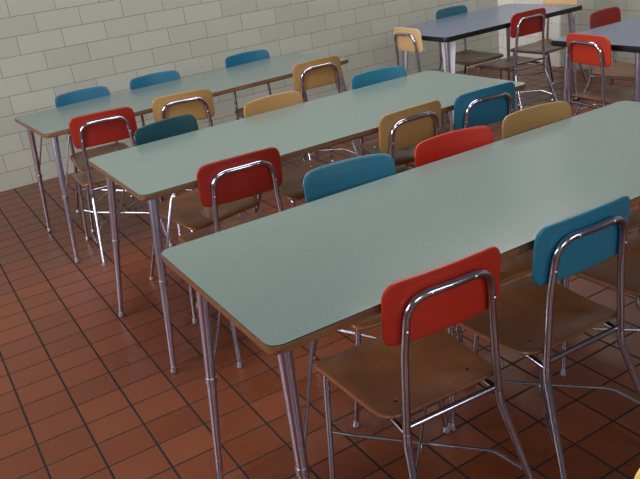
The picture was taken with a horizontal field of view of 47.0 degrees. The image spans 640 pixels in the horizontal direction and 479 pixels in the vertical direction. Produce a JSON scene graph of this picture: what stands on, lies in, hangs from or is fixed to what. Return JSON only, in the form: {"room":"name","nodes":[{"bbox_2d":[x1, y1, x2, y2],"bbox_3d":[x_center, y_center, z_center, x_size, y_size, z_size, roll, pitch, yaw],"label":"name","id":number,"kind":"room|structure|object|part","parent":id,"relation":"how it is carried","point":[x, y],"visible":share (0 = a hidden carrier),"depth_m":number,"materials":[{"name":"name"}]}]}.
{"room":"eatery","nodes":[
{"label":"eatery","id":0,"kind":"room"},
{"bbox_2d":[0,0,498,191],"bbox_3d":[-2.451,-1.934,5.194,9.730,3.200,0.200,-20,26,-26],"label":"wall","id":1,"kind":"structure","parent":0,"point":[49,49],"depth_m":5.95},
{"bbox_2d":[0,64,639,478],"bbox_3d":[0.285,0.838,2.016,9.930,0.080,9.700,-20,26,-26],"label":"floor","id":2,"kind":"structure","parent":0,"point":[87,391],"depth_m":2.76,"materials":[{"name":"tile"}]},
{"bbox_2d":[55,86,133,232],"bbox_3d":[-1.376,-0.532,4.640,0.452,0.800,0.549,-20,26,-26],"label":"chair","id":3,"kind":"object","parent":2,"relation":"on","point":[86,94],"visible":0.5,"depth_m":4.63,"materials":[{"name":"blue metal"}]},
{"bbox_3d":[-1.593,-0.347,4.805,0.151,0.371,0.023,11,29,37],"label":"leg","id":4,"kind":"part","parent":3,"relation":"part of","materials":[{"name":"silver metal"}]},
{"bbox_3d":[-1.484,-0.854,4.628,0.346,0.176,0.042,-20,26,-26],"label":"backrest","id":5,"kind":"part","parent":3,"relation":"part of","materials":[{"name":"blue plastic"}]},
{"bbox_3d":[-1.402,-0.239,4.467,0.064,0.385,0.062,-11,23,-8],"label":"leg","id":6,"kind":"part","parent":3,"relation":"part of","materials":[{"name":"silver metal"}]},
{"bbox_3d":[-1.475,-0.728,4.696,0.309,0.391,0.051,-20,26,-26],"label":"frame","id":7,"kind":"part","parent":3,"relation":"part of","materials":[{"name":"silver metal"}]},
{"bbox_3d":[-1.337,-0.516,4.575,0.401,0.043,0.396,-20,26,-26],"label":"seat","id":8,"kind":"part","parent":3,"relation":"part of","materials":[{"name":"brown wood"}]},
{"bbox_2d":[69,107,172,265],"bbox_3d":[-1.167,-0.354,4.154,0.452,0.800,0.549,-17,24,-20],"label":"chair","id":9,"kind":"object","parent":2,"relation":"on","point":[103,127],"visible":0.66,"depth_m":3.94,"materials":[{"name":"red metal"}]},
{"bbox_3d":[-1.395,-0.188,4.344,0.064,0.385,0.062,-26,29,-37],"label":"leg","id":10,"kind":"part","parent":9,"relation":"part of","materials":[{"name":"silver metal"}]},
{"bbox_3d":[-1.199,-0.383,4.217,0.401,0.043,0.396,-17,24,-20],"label":"seat","id":11,"kind":"part","parent":9,"relation":"part of","materials":[{"name":"brown wood"}]},
{"bbox_3d":[-1.211,-0.061,4.009,0.023,0.371,0.151,-8,23,-1],"label":"leg","id":12,"kind":"part","parent":9,"relation":"part of","materials":[{"name":"silver metal"}]},
{"bbox_3d":[-1.150,-0.598,3.918,0.346,0.176,0.042,-17,24,-20],"label":"backrest","id":13,"kind":"part","parent":9,"relation":"part of","materials":[{"name":"red plastic"}]},
{"bbox_3d":[-1.126,-0.463,3.959,0.309,0.391,0.051,-17,24,-20],"label":"frame","id":14,"kind":"part","parent":9,"relation":"part of","materials":[{"name":"silver metal"}]},
{"bbox_3d":[-0.909,-0.151,4.123,0.151,0.371,0.023,15,32,43],"label":"leg","id":15,"kind":"part","parent":9,"relation":"part of","materials":[{"name":"silver metal"}]},
{"bbox_2d":[130,70,199,200],"bbox_3d":[-0.979,-0.684,4.869,0.452,0.800,0.549,-18,25,-24],"label":"chair","id":16,"kind":"object","parent":2,"relation":"on","point":[165,76],"visible":0.12,"depth_m":4.85,"materials":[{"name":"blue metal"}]},
{"bbox_3d":[-1.072,-0.882,4.928,0.309,0.391,0.051,-18,25,-24],"label":"frame","id":17,"kind":"part","parent":16,"relation":"part of","materials":[{"name":"silver metal"}]},
{"bbox_3d":[-1.082,-1.007,4.859,0.346,0.176,0.042,-18,25,-24],"label":"backrest","id":18,"kind":"part","parent":16,"relation":"part of","materials":[{"name":"blue plastic"}]},
{"bbox_2d":[15,53,359,262],"bbox_3d":[-0.755,-0.614,4.715,2.062,0.736,0.718,-21,26,-29],"label":"table","id":19,"kind":"object","parent":2,"relation":"on","point":[53,123],"visible":0.71,"depth_m":4.46,"materials":[{"name":"green laminate"}]},
{"bbox_3d":[-1.709,-0.378,4.483,0.116,0.700,0.038,2,25,23],"label":"leg","id":20,"kind":"part","parent":19,"relation":"part of","materials":[{"name":"metal"}]},
{"bbox_3d":[-1.386,-0.223,4.013,0.038,0.700,0.115,2,25,23],"label":"leg","id":21,"kind":"part","parent":19,"relation":"part of","materials":[{"name":"metal"}]},
{"bbox_3d":[-0.094,-0.975,5.365,0.038,0.700,0.124,14,31,41],"label":"leg","id":22,"kind":"part","parent":19,"relation":"part of","materials":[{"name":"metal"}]},
{"bbox_3d":[0.205,-0.835,4.940,0.132,0.701,0.038,-7,23,3],"label":"leg","id":23,"kind":"part","parent":19,"relation":"part of","materials":[{"name":"metal"}]},
{"bbox_2d":[134,114,259,307],"bbox_3d":[-0.599,-0.171,3.539,0.452,0.800,0.549,-26,29,-36],"label":"chair","id":24,"kind":"object","parent":2,"relation":"on","point":[188,211],"visible":0.44,"depth_m":3.47,"materials":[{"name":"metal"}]},
{"bbox_3d":[-0.827,0.035,3.660,0.151,0.371,0.023,5,26,27],"label":"leg","id":25,"kind":"part","parent":24,"relation":"part of","materials":[{"name":"silver metal"}]},
{"bbox_3d":[-0.729,-0.484,3.514,0.346,0.176,0.042,-26,29,-36],"label":"backrest","id":26,"kind":"part","parent":24,"relation":"part of","materials":[{"name":"teal plastic"}]},
{"bbox_3d":[-0.549,-0.160,3.482,0.401,0.043,0.396,-26,29,-36],"label":"seat","id":27,"kind":"part","parent":24,"relation":"part of","materials":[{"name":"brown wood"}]},
{"bbox_2d":[152,88,241,236],"bbox_3d":[-0.771,-0.499,4.367,0.452,0.800,0.549,-15,24,-16],"label":"chair","id":28,"kind":"object","parent":2,"relation":"on","point":[199,103],"visible":0.38,"depth_m":4.11,"materials":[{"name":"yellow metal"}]},
{"bbox_3d":[-0.831,-0.206,4.227,0.023,0.371,0.151,-7,23,2],"label":"leg","id":29,"kind":"part","parent":28,"relation":"part of","materials":[{"name":"silver metal"}]},
{"bbox_3d":[-0.763,-0.740,4.128,0.346,0.176,0.042,-15,24,-16],"label":"backrest","id":30,"kind":"part","parent":28,"relation":"part of","materials":[{"name":"beige plastic"}]},
{"bbox_3d":[-0.739,-0.605,4.169,0.309,0.391,0.051,-15,24,-16],"label":"frame","id":31,"kind":"part","parent":28,"relation":"part of","materials":[{"name":"silver metal"}]},
{"bbox_2d":[178,147,282,367],"bbox_3d":[-0.322,0.006,3.034,0.452,0.800,0.549,-18,25,-23],"label":"chair","id":32,"kind":"object","parent":2,"relation":"on","point":[253,173],"visible":0.52,"depth_m":2.80,"materials":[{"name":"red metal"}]},
{"bbox_3d":[-0.557,0.179,3.209,0.062,0.385,0.064,14,31,41],"label":"leg","id":33,"kind":"part","parent":32,"relation":"part of","materials":[{"name":"silver metal"}]},
{"bbox_3d":[-0.359,-0.022,3.095,0.401,0.043,0.396,-18,25,-23],"label":"seat","id":34,"kind":"part","parent":32,"relation":"part of","materials":[{"name":"brown wood"}]},
{"bbox_3d":[-0.350,0.299,2.885,0.023,0.371,0.151,-10,23,-4],"label":"leg","id":35,"kind":"part","parent":32,"relation":"part of","materials":[{"name":"silver metal"}]},
{"bbox_3d":[-0.298,-0.240,2.801,0.346,0.176,0.042,-18,25,-23],"label":"backrest","id":36,"kind":"part","parent":32,"relation":"part of","materials":[{"name":"red plastic"}]},
{"bbox_3d":[-0.272,-0.105,2.843,0.309,0.391,0.051,-18,25,-23],"label":"frame","id":37,"kind":"part","parent":32,"relation":"part of","materials":[{"name":"silver metal"}]},
{"bbox_2d":[225,49,308,159],"bbox_3d":[-0.407,-0.916,5.231,0.452,0.800,0.549,-19,25,-24],"label":"chair","id":38,"kind":"object","parent":2,"relation":"on","point":[256,55],"visible":0.28,"depth_m":5.22,"materials":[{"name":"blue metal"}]},
{"bbox_3d":[-0.370,-0.900,5.166,0.401,0.043,0.396,-19,25,-24],"label":"seat","id":39,"kind":"part","parent":38,"relation":"part of","materials":[{"name":"brown wood"}]},
{"bbox_3d":[-0.511,-1.239,5.221,0.346,0.176,0.042,-19,25,-24],"label":"backrest","id":40,"kind":"part","parent":38,"relation":"part of","materials":[{"name":"blue plastic"}]},
{"bbox_3d":[-0.501,-1.114,5.290,0.309,0.391,0.051,-19,25,-24],"label":"frame","id":41,"kind":"part","parent":38,"relation":"part of","materials":[{"name":"silver metal"}]},
{"bbox_2d":[244,91,323,211],"bbox_3d":[-0.118,-0.321,3.737,0.452,0.800,0.549,-21,26,-28],"label":"chair","id":42,"kind":"object","parent":2,"relation":"on","point":[291,187],"visible":0.3,"depth_m":3.71,"materials":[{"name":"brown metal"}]},
{"bbox_3d":[-0.338,-0.131,3.892,0.151,0.371,0.023,9,28,35],"label":"leg","id":43,"kind":"part","parent":42,"relation":"part of","materials":[{"name":"silver metal"}]},
{"bbox_3d":[-0.232,-0.640,3.722,0.346,0.176,0.042,-21,26,-28],"label":"backrest","id":44,"kind":"part","parent":42,"relation":"part of","materials":[{"name":"beige plastic"}]},
{"bbox_3d":[-0.131,-0.029,3.562,0.064,0.385,0.062,-12,23,-11],"label":"leg","id":45,"kind":"part","parent":42,"relation":"part of","materials":[{"name":"silver metal"}]},
{"bbox_3d":[-0.076,-0.306,3.674,0.401,0.043,0.396,-21,26,-28],"label":"seat","id":46,"kind":"part","parent":42,"relation":"part of","materials":[{"name":"brown wood"}]},
{"bbox_2d":[89,70,525,373],"bbox_3d":[0.027,-0.211,3.516,2.057,0.736,0.756,-20,26,-26],"label":"table","id":47,"kind":"object","parent":2,"relation":"on","point":[151,171],"visible":0.67,"depth_m":3.24,"materials":[{"name":"green laminate"}]},
{"bbox_3d":[-0.911,0.016,3.298,0.138,0.701,0.038,-15,24,-16],"label":"leg","id":48,"kind":"part","parent":47,"relation":"part of","materials":[{"name":"metal"}]},
{"bbox_3d":[-0.603,0.171,2.834,0.038,0.701,0.140,4,25,25],"label":"leg","id":49,"kind":"part","parent":47,"relation":"part of","materials":[{"name":"metal"}]},
{"bbox_3d":[0.708,-0.569,4.150,0.124,0.700,0.038,-27,29,-38],"label":"leg","id":50,"kind":"part","parent":47,"relation":"part of","materials":[{"name":"metal"}]},
{"bbox_2d":[292,55,358,162],"bbox_3d":[-0.038,-0.794,4.825,0.452,0.800,0.549,-19,25,-24],"label":"chair","id":51,"kind":"object","parent":2,"relation":"on","point":[323,71],"visible":0.44,"depth_m":4.58,"materials":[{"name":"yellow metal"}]},
{"bbox_3d":[-0.011,-1.041,4.593,0.346,0.176,0.042,-19,25,-24],"label":"backrest","id":52,"kind":"part","parent":51,"relation":"part of","materials":[{"name":"beige plastic"}]},
{"bbox_3d":[0.014,-0.906,4.635,0.309,0.391,0.051,-19,25,-24],"label":"frame","id":53,"kind":"part","parent":51,"relation":"part of","materials":[{"name":"silver metal"}]},
{"bbox_3d":[0.228,-0.600,4.812,0.151,0.371,0.023,12,30,39],"label":"leg","id":54,"kind":"part","parent":51,"relation":"part of","materials":[{"name":"silver metal"}]},
{"bbox_2d":[351,66,417,167],"bbox_3d":[0.420,-0.512,4.014,0.452,0.800,0.549,-17,25,-21],"label":"chair","id":55,"kind":"object","parent":2,"relation":"on","point":[405,156],"visible":0.3,"depth_m":3.98,"materials":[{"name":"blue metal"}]},
{"bbox_3d":[0.334,-0.712,4.075,0.309,0.391,0.051,-17,25,-21],"label":"frame","id":56,"kind":"part","parent":55,"relation":"part of","materials":[{"name":"silver metal"}]},
{"bbox_3d":[0.323,-0.838,4.007,0.346,0.176,0.042,-17,25,-21],"label":"backrest","id":57,"kind":"part","parent":55,"relation":"part of","materials":[{"name":"blue plastic"}]},
{"bbox_3d":[0.453,-0.495,3.946,0.401,0.043,0.396,-17,25,-21],"label":"seat","id":58,"kind":"part","parent":55,"relation":"part of","materials":[{"name":"brown wood"}]},
{"bbox_2d":[303,153,468,427],"bbox_3d":[0.193,0.138,2.557,0.452,0.800,0.549,-15,24,-17],"label":"chair","id":59,"kind":"object","parent":2,"relation":"on","point":[343,175],"visible":0.34,"depth_m":2.53,"materials":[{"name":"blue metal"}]},
{"bbox_3d":[-0.007,0.305,2.759,0.023,0.371,0.151,-25,28,-35],"label":"leg","id":60,"kind":"part","parent":59,"relation":"part of","materials":[{"name":"silver metal"}]},
{"bbox_3d":[0.105,-0.190,2.553,0.346,0.176,0.042,-15,24,-17],"label":"backrest","id":61,"kind":"part","parent":59,"relation":"part of","materials":[{"name":"blue plastic"}]},
{"bbox_3d":[0.121,0.431,2.399,0.064,0.385,0.062,-7,23,1],"label":"leg","id":62,"kind":"part","parent":59,"relation":"part of","materials":[{"name":"silver metal"}]},
{"bbox_3d":[0.220,0.157,2.487,0.401,0.043,0.396,-15,24,-17],"label":"seat","id":63,"kind":"part","parent":59,"relation":"part of","materials":[{"name":"brown wood"}]},
{"bbox_3d":[0.464,0.338,2.507,0.064,0.385,0.062,-25,28,-34],"label":"leg","id":64,"kind":"part","parent":59,"relation":"part of","materials":[{"name":"silver metal"}]},
{"bbox_2d":[161,101,639,478],"bbox_3d":[0.628,0.166,2.434,2.110,0.736,0.738,-19,25,-26],"label":"table","id":65,"kind":"object","parent":2,"relation":"on","point":[290,279],"visible":0.95,"depth_m":2.09,"materials":[{"name":"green laminate"}]},
{"bbox_3d":[-0.318,0.416,2.166,0.108,0.700,0.040,-19,25,-26],"label":"leg","id":66,"kind":"part","parent":65,"relation":"part of","materials":[{"name":"metal"}]},
{"bbox_3d":[-0.042,0.552,1.755,0.038,0.699,0.105,-6,23,5],"label":"leg","id":67,"kind":"part","parent":65,"relation":"part of","materials":[{"name":"metal"}]},
{"bbox_2d":[378,100,440,173],"bbox_3d":[0.363,-0.238,3.388,0.452,0.800,0.549,-20,26,-27],"label":"chair","id":68,"kind":"object","parent":2,"relation":"on","point":[408,127],"visible":0.41,"depth_m":3.13,"materials":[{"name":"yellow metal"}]},
{"bbox_3d":[0.322,-0.264,3.446,0.401,0.043,0.396,-20,26,-27],"label":"seat","id":69,"kind":"part","parent":68,"relation":"part of","materials":[{"name":"brown wood"}]},
{"bbox_3d":[0.423,-0.353,3.202,0.309,0.391,0.051,-20,26,-27],"label":"frame","id":70,"kind":"part","parent":68,"relation":"part of","materials":[{"name":"silver metal"}]},
{"bbox_2d":[315,247,533,478],"bbox_3d":[0.273,0.377,1.968,0.452,0.800,0.549,-18,25,-23],"label":"chair","id":71,"kind":"object","parent":2,"relation":"on","point":[415,364],"visible":1,"depth_m":1.88,"materials":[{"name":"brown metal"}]},
{"bbox_3d":[0.039,0.550,2.144,0.062,0.385,0.064,14,31,41],"label":"leg","id":72,"kind":"part","parent":71,"relation":"part of","materials":[{"name":"silver metal"}]},
{"bbox_3d":[0.133,0.427,1.940,0.023,0.023,0.324,-19,25,-24],"label":"seat rail","id":73,"kind":"part","parent":71,"relation":"part of","materials":[{"name":"silver metal"}]},
{"bbox_3d":[0.237,0.349,2.030,0.401,0.043,0.396,-18,25,-23],"label":"seat","id":74,"kind":"part","parent":71,"relation":"part of","materials":[{"name":"brown wood"}]},
{"bbox_3d":[0.244,0.670,1.819,0.023,0.371,0.151,-10,23,-4],"label":"leg","id":75,"kind":"part","parent":71,"relation":"part of","materials":[{"name":"silver metal"}]},
{"bbox_3d":[0.297,0.131,1.735,0.346,0.176,0.042,-18,25,-23],"label":"backrest","id":76,"kind":"part","parent":71,"relation":"part of","materials":[{"name":"red plastic"}]},
{"bbox_3d":[0.364,0.444,2.289,0.064,0.385,0.062,-10,23,-5],"label":"leg","id":77,"kind":"part","parent":71,"relation":"part of","materials":[{"name":"silver metal"}]},
{"bbox_3d":[0.322,0.266,1.777,0.309,0.391,0.051,-18,25,-23],"label":"frame","id":78,"kind":"part","parent":71,"relation":"part of","materials":[{"name":"silver metal"}]},
{"bbox_3d":[0.392,0.343,2.056,0.023,0.023,0.324,-17,25,-22],"label":"seat rail","id":79,"kind":"part","parent":71,"relation":"part of","materials":[{"name":"silver metal"}]},
{"bbox_3d":[0.537,0.574,1.950,0.151,0.371,0.023,13,31,40],"label":"leg","id":80,"kind":"part","parent":71,"relation":"part of","materials":[{"name":"silver metal"}]},
{"bbox_2d":[393,27,467,75],"bbox_3d":[0.788,-1.213,5.544,0.549,0.800,0.452,-18,25,-23],"label":"chair","id":81,"kind":"object","parent":2,"relation":"on","point":[405,39],"visible":0.4,"depth_m":5.34,"materials":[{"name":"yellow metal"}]},
{"bbox_3d":[0.636,-1.325,5.419,0.051,0.391,0.309,-18,25,-23],"label":"frame","id":82,"kind":"part","parent":81,"relation":"part of","materials":[{"name":"silver metal"}]},
{"bbox_3d":[0.632,-1.460,5.370,0.042,0.176,0.346,-18,25,-23],"label":"backrest","id":83,"kind":"part","parent":81,"relation":"part of","materials":[{"name":"beige plastic"}]},
{"bbox_3d":[0.854,-1.241,5.572,0.396,0.043,0.401,-18,25,-23],"label":"seat","id":84,"kind":"part","parent":81,"relation":"part of","materials":[{"name":"brown wood"}]},
{"bbox_2d":[408,82,514,167],"bbox_3d":[0.729,-0.356,3.548,0.452,0.800,0.549,-18,25,-22],"label":"chair","id":85,"kind":"object","parent":2,"relation":"on","point":[492,104],"visible":0.29,"depth_m":3.29,"materials":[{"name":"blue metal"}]},
{"bbox_3d":[0.751,-0.602,3.314,0.346,0.176,0.042,-18,25,-22],"label":"backrest","id":86,"kind":"part","parent":85,"relation":"part of","materials":[{"name":"blue plastic"}]},
{"bbox_3d":[0.776,-0.467,3.356,0.309,0.391,0.051,-18,25,-22],"label":"frame","id":87,"kind":"part","parent":85,"relation":"part of","materials":[{"name":"silver metal"}]},
{"bbox_2d":[436,5,503,79],"bbox_3d":[1.204,-1.522,6.138,0.452,0.800,0.549,-20,26,-27],"label":"chair","id":88,"kind":"object","parent":2,"relation":"on","point":[466,57],"visible":0.53,"depth_m":6.10,"materials":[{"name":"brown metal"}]},
{"bbox_3d":[1.094,-1.844,6.125,0.346,0.176,0.042,-20,26,-27],"label":"backrest","id":89,"kind":"part","parent":88,"relation":"part of","materials":[{"name":"teal plastic"}]},
{"bbox_3d":[1.104,-1.718,6.193,0.309,0.391,0.051,-20,26,-27],"label":"frame","id":90,"kind":"part","parent":88,"relation":"part of","materials":[{"name":"silver metal"}]},
{"bbox_3d":[1.244,-1.508,6.074,0.401,0.043,0.396,-20,26,-27],"label":"seat","id":91,"kind":"part","parent":88,"relation":"part of","materials":[{"name":"brown wood"}]},
{"bbox_2d":[401,4,581,131],"bbox_3d":[1.289,-1.378,5.854,1.398,0.736,0.814,-20,26,-26],"label":"table","id":92,"kind":"object","parent":2,"relation":"on","point":[446,30],"visible":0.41,"depth_m":5.61,"materials":[{"name":"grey laminate"}]},
{"bbox_3d":[0.671,-1.287,5.866,0.079,0.688,0.038,4,25,25],"label":"leg","id":93,"kind":"part","parent":92,"relation":"part of","materials":[{"name":"metal"}]},
{"bbox_3d":[0.926,-1.072,5.279,0.038,0.688,0.071,4,25,25],"label":"leg","id":94,"kind":"part","parent":92,"relation":"part of","materials":[{"name":"metal"}]},
{"bbox_3d":[1.643,-1.655,6.419,0.038,0.689,0.093,-6,23,5],"label":"leg","id":95,"kind":"part","parent":92,"relation":"part of","materials":[{"name":"metal"}]},
{"bbox_3d":[2.010,-1.465,5.852,0.085,0.689,0.038,3,25,23],"label":"leg","id":96,"kind":"part","parent":92,"relation":"part of","materials":[{"name":"metal"}]},
{"bbox_2d":[414,126,568,353],"bbox_3d":[0.590,0.018,2.711,0.452,0.800,0.549,-17,25,-21],"label":"chair","id":97,"kind":"object","parent":2,"relation":"on","point":[445,145],"visible":0.22,"depth_m":2.66,"materials":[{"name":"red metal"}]},
{"bbox_3d":[0.492,-0.307,2.704,0.346,0.176,0.042,-17,25,-21],"label":"backrest","id":98,"kind":"part","parent":97,"relation":"part of","materials":[{"name":"red plastic"}]},
{"bbox_3d":[0.538,0.311,2.545,0.064,0.385,0.062,-9,23,-3],"label":"leg","id":99,"kind":"part","parent":97,"relation":"part of","materials":[{"name":"silver metal"}]},
{"bbox_3d":[0.622,0.036,2.643,0.401,0.043,0.396,-17,25,-21],"label":"seat","id":100,"kind":"part","parent":97,"relation":"part of","materials":[{"name":"brown wood"}]},
{"bbox_2d":[475,8,557,109],"bbox_3d":[1.504,-1.342,5.616,0.452,0.800,0.549,-19,25,-25],"label":"chair","id":101,"kind":"object","parent":2,"relation":"on","point":[529,22],"visible":0.94,"depth_m":5.46,"materials":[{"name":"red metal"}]},
{"bbox_3d":[1.366,-1.290,5.583,0.023,0.023,0.324,-20,26,-26],"label":"seat rail","id":102,"kind":"part","parent":101,"relation":"part of","materials":[{"name":"silver metal"}]},
{"bbox_3d":[1.466,-1.369,5.676,0.401,0.043,0.396,-19,25,-25],"label":"seat","id":103,"kind":"part","parent":101,"relation":"part of","materials":[{"name":"brown wood"}]},
{"bbox_3d":[1.484,-1.050,5.465,0.023,0.371,0.151,-10,23,-6],"label":"leg","id":104,"kind":"part","parent":101,"relation":"part of","materials":[{"name":"silver metal"}]},
{"bbox_3d":[1.532,-1.589,5.384,0.346,0.176,0.042,-19,25,-25],"label":"backrest","id":105,"kind":"part","parent":101,"relation":"part of","materials":[{"name":"red plastic"}]},
{"bbox_3d":[1.558,-1.454,5.426,0.309,0.391,0.051,-19,25,-25],"label":"frame","id":106,"kind":"part","parent":101,"relation":"part of","materials":[{"name":"silver metal"}]},
{"bbox_3d":[1.771,-1.148,5.605,0.151,0.371,0.023,12,30,38],"label":"leg","id":107,"kind":"part","parent":101,"relation":"part of","materials":[{"name":"silver metal"}]},
{"bbox_2d":[448,196,639,478],"bbox_3d":[0.666,0.247,2.149,0.452,0.800,0.549,-19,25,-24],"label":"chair","id":108,"kind":"object","parent":2,"relation":"on","point":[536,314],"visible":0.92,"depth_m":2.03,"materials":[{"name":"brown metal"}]},
{"bbox_3d":[0.429,0.422,2.319,0.062,0.385,0.064,13,30,40],"label":"leg","id":109,"kind":"part","parent":108,"relation":"part of","materials":[{"name":"silver metal"}]},
{"bbox_3d":[0.527,0.298,2.117,0.023,0.023,0.324,-20,26,-26],"label":"seat rail","id":110,"kind":"part","parent":108,"relation":"part of","materials":[{"name":"silver metal"}]},
{"bbox_3d":[0.628,0.220,2.209,0.401,0.043,0.396,-19,25,-24],"label":"seat","id":111,"kind":"part","parent":108,"relation":"part of","materials":[{"name":"brown wood"}]},
{"bbox_3d":[0.643,0.539,1.998,0.023,0.371,0.151,-10,23,-5],"label":"leg","id":112,"kind":"part","parent":108,"relation":"part of","materials":[{"name":"silver metal"}]},
{"bbox_3d":[0.693,0.000,1.917,0.346,0.176,0.042,-19,25,-24],"label":"backrest","id":113,"kind":"part","parent":108,"relation":"part of","materials":[{"name":"blue plastic"}]},
{"bbox_3d":[0.718,0.135,1.959,0.309,0.391,0.051,-19,25,-24],"label":"frame","id":114,"kind":"part","parent":108,"relation":"part of","materials":[{"name":"silver metal"}]},
{"bbox_3d":[0.783,0.211,2.239,0.023,0.023,0.324,-18,25,-23],"label":"seat rail","id":115,"kind":"part","parent":108,"relation":"part of","materials":[{"name":"silver metal"}]},
{"bbox_3d":[0.932,0.441,2.136,0.151,0.371,0.023,12,30,39],"label":"leg","id":116,"kind":"part","parent":108,"relation":"part of","materials":[{"name":"silver metal"}]},
{"bbox_2d":[510,0,589,100],"bbox_3d":[1.915,-1.622,6.142,0.549,0.800,0.452,-20,26,-27],"label":"chair","id":117,"kind":"object","parent":2,"relation":"on","point":[536,47],"visible":0.54,"depth_m":6.12,"materials":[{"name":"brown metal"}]},
{"bbox_3d":[1.851,-1.604,6.104,0.396,0.043,0.401,-20,26,-27],"label":"seat","id":118,"kind":"part","parent":117,"relation":"part of","materials":[{"name":"brown wood"}]},
{"bbox_3d":[1.868,-1.329,5.975,0.064,0.385,0.062,11,29,37],"label":"leg","id":119,"kind":"part","parent":117,"relation":"part of","materials":[{"name":"silver metal"}]},
{"bbox_3d":[2.014,-1.539,6.445,0.023,0.371,0.151,10,29,36],"label":"leg","id":120,"kind":"part","parent":117,"relation":"part of","materials":[{"name":"silver metal"}]},
{"bbox_3d":[1.988,-1.948,6.083,0.042,0.176,0.346,-20,26,-27],"label":"backrest","id":121,"kind":"part","parent":117,"relation":"part of","materials":[{"name":"beige plastic"}]},
{"bbox_3d":[2.019,-1.823,6.145,0.051,0.391,0.309,-20,26,-27],"label":"frame","id":122,"kind":"part","parent":117,"relation":"part of","materials":[{"name":"silver metal"}]},
{"bbox_3d":[2.194,-1.450,6.178,0.151,0.371,0.023,-11,23,-9],"label":"leg","id":123,"kind":"part","parent":117,"relation":"part of","materials":[{"name":"silver metal"}]},
{"bbox_2d":[502,101,639,305],"bbox_3d":[0.947,-0.109,2.894,0.452,0.800,0.549,-17,25,-22],"label":"chair","id":124,"kind":"object","parent":2,"relation":"on","point":[527,119],"visible":0.19,"depth_m":2.87,"materials":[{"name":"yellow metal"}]},
{"bbox_3d":[0.848,-0.434,2.887,0.346,0.176,0.042,-17,25,-22],"label":"backrest","id":125,"kind":"part","parent":124,"relation":"part of","materials":[{"name":"beige plastic"}]},
{"bbox_3d":[0.980,-0.091,2.827,0.401,0.043,0.396,-17,25,-22],"label":"seat","id":126,"kind":"part","parent":124,"relation":"part of","materials":[{"name":"brown wood"}]},
{"bbox_2d":[551,17,639,101],"bbox_3d":[2.220,-0.994,4.649,1.400,0.736,0.730,-20,26,-26],"label":"table","id":127,"kind":"object","parent":2,"relation":"on","point":[624,36],"visible":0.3,"depth_m":4.41,"materials":[{"name":"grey laminate"}]},
{"bbox_3d":[1.540,-0.871,4.608,0.065,0.688,0.038,-6,23,5],"label":"leg","id":128,"kind":"part","parent":127,"relation":"part of","materials":[{"name":"metal"}]},
{"bbox_3d":[1.792,-0.720,4.170,0.038,0.688,0.071,4,26,26],"label":"leg","id":129,"kind":"part","parent":127,"relation":"part of","materials":[{"name":"metal"}]},
{"bbox_2d":[559,233,639,375],"bbox_3d":[1.091,0.105,2.345,0.452,0.800,0.549,-19,25,-25],"label":"chair","id":130,"kind":"object","parent":2,"relation":"on","point":[605,272],"visible":0.59,"depth_m":2.41,"materials":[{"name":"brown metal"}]},
{"bbox_3d":[0.853,0.282,2.513,0.062,0.385,0.064,12,30,39],"label":"leg","id":131,"kind":"part","parent":130,"relation":"part of","materials":[{"name":"silver metal"}]},
{"bbox_3d":[1.052,0.078,2.406,0.401,0.043,0.396,-19,25,-25],"label":"seat","id":132,"kind":"part","parent":130,"relation":"part of","materials":[{"name":"brown wood"}]},
{"bbox_2d":[566,33,633,108],"bbox_3d":[1.685,-0.837,4.370,0.549,0.800,0.452,-17,24,-20],"label":"chair","id":133,"kind":"object","parent":2,"relation":"on","point":[594,50],"visible":0.8,"depth_m":4.25,"materials":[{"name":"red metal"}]},
{"bbox_3d":[1.528,-0.952,4.253,0.051,0.391,0.309,-17,24,-20],"label":"frame","id":134,"kind":"part","parent":133,"relation":"part of","materials":[{"name":"silver metal"}]},
{"bbox_3d":[1.524,-1.086,4.204,0.042,0.176,0.346,-17,24,-20],"label":"backrest","id":135,"kind":"part","parent":133,"relation":"part of","materials":[{"name":"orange plastic"}]},
{"bbox_3d":[1.753,-0.863,4.394,0.396,0.043,0.401,-17,24,-20],"label":"seat","id":136,"kind":"part","parent":133,"relation":"part of","materials":[{"name":"brown wood"}]},
{"bbox_2d":[574,7,634,115],"bbox_3d":[2.036,-1.144,4.978,0.452,0.800,0.549,-23,27,-31],"label":"chair","id":137,"kind":"object","parent":2,"relation":"on","point":[619,70],"visible":0.53,"depth_m":4.98,"materials":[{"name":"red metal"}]},
{"bbox_3d":[1.812,-0.948,5.120,0.151,0.371,0.023,8,27,32],"label":"leg","id":138,"kind":"part","parent":137,"relation":"part of","materials":[{"name":"silver metal"}]},
{"bbox_3d":[1.925,-1.335,5.027,0.309,0.391,0.051,-23,27,-31],"label":"frame","id":139,"kind":"part","parent":137,"relation":"part of","materials":[{"name":"silver metal"}]},
{"bbox_3d":[1.917,-1.461,4.959,0.346,0.176,0.042,-23,27,-31],"label":"backrest","id":140,"kind":"part","parent":137,"relation":"part of","materials":[{"name":"red plastic"}]},
{"bbox_3d":[1.938,-1.073,4.887,0.023,0.023,0.324,-22,27,-30],"label":"seat rail","id":141,"kind":"part","parent":137,"relation":"part of","materials":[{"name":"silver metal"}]},
{"bbox_3d":[2.082,-1.131,4.917,0.401,0.043,0.396,-23,27,-31],"label":"seat","id":142,"kind":"part","parent":137,"relation":"part of","materials":[{"name":"brown wood"}]},
{"bbox_2d":[634,468,639,478],"bbox_3d":[0.686,0.677,1.129,0.452,0.800,0.549,-20,26,-26],"label":"chair","id":143,"kind":"object","parent":2,"relation":"on","point":[637,476],"visible":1,"depth_m":1.02,"materials":[{"name":"yellow metal"}]},
{"bbox_2d":[498,0,639,69],"bbox_3d":[4.199,-2.125,3.497,0.215,3.200,9.700,-20,26,-26],"label":"wall","id":144,"kind":"structure","parent":0,"point":[629,9],"depth_m":6.99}
]}

